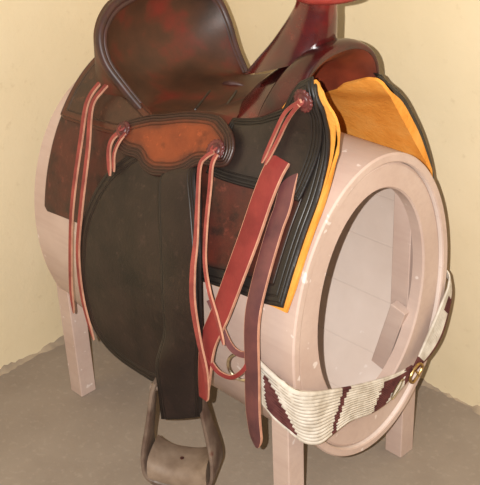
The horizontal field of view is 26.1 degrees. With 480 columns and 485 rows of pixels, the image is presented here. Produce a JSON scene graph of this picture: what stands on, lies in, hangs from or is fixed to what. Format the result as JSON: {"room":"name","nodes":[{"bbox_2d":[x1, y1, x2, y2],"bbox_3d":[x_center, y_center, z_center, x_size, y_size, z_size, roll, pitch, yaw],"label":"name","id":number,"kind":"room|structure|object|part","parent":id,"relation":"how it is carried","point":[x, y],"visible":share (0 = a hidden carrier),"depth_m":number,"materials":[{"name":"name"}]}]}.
{"room":"farm building","nodes":[
{"label":"farm building","id":0,"kind":"room"},
{"bbox_2d":[0,0,108,368],"bbox_3d":[-1.436,-0.453,1.146,3.678,2.600,0.100,-27,37,-37],"label":"wall","id":1,"kind":"structure","parent":0,"point":[46,45],"depth_m":2.26,"materials":[{"name":"beige paint"}]},
{"bbox_2d":[0,325,92,375],"bbox_3d":[-0.808,0.424,2.172,1.978,0.034,0.028,-27,37,-37],"label":"trim","id":2,"kind":"structure","parent":1,"relation":"attached to","point":[60,341],"depth_m":2.45,"materials":[{"name":"paint"}]},
{"bbox_2d":[0,329,479,484],"bbox_3d":[-0.003,1.357,0.531,3.678,0.100,4.043,-27,37,-37],"label":"floor","id":3,"kind":"structure","parent":0,"point":[51,434],"depth_m":2.17,"materials":[{"name":"grey concrete"}]},
{"bbox_2d":[34,83,446,484],"bbox_3d":[-0.018,0.068,2.038,0.415,0.722,0.722,-27,37,-37],"label":"stand","id":4,"kind":"object","parent":3,"relation":"on","point":[369,293],"visible":0.3,"depth_m":1.90,"materials":[{"name":"pink paint"}]},
{"bbox_3d":[-0.358,0.200,2.264,0.040,0.300,0.040,-27,37,-37],"label":"leg","id":5,"kind":"part","parent":4,"relation":"part of","materials":[{"name":"pink paint"}]},
{"bbox_2d":[44,0,434,484],"bbox_3d":[-0.024,-0.057,1.901,0.566,0.905,0.646,-27,37,-37],"label":"saddle","id":6,"kind":"object","parent":4,"relation":"on","point":[177,167],"visible":0.98,"depth_m":1.76,"materials":[{"name":"brown leather"}]},
{"bbox_3d":[-0.050,-0.329,1.839,0.302,0.211,0.333,-27,37,-37],"label":"seat","id":7,"kind":"part","parent":6,"relation":"part of","materials":[{"name":"leather"}]},
{"bbox_2d":[260,270,451,444],"bbox_3d":[0.216,0.198,1.844,0.450,0.187,0.113,-27,37,-37],"label":"cinch","id":8,"kind":"object","parent":6,"relation":"hanging from","point":[312,417],"visible":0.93,"depth_m":1.75,"materials":[{"name":"white fabric"}]},
{"bbox_3d":[0.081,0.272,1.783,0.040,0.600,0.040,-27,37,-37],"label":"leg","id":9,"kind":"part","parent":4,"relation":"part of","materials":[{"name":"pink paint"}]},
{"bbox_3d":[0.312,0.159,1.972,0.040,0.600,0.040,-27,37,-37],"label":"leg","id":10,"kind":"part","parent":4,"relation":"part of","materials":[{"name":"pink paint"}]},
{"bbox_2d":[223,0,479,405],"bbox_3d":[1.255,-0.455,0.930,0.100,2.600,3.943,-27,37,-37],"label":"wall","id":11,"kind":"structure","parent":0,"point":[428,50],"depth_m":2.03,"materials":[{"name":"beige paint"}]},
{"bbox_2d":[418,378,479,414],"bbox_3d":[0.630,0.409,2.083,0.028,0.034,2.143,-27,37,-37],"label":"trim","id":12,"kind":"structure","parent":11,"relation":"attached to","point":[422,382],"depth_m":2.26,"materials":[{"name":"paint"}]}
]}

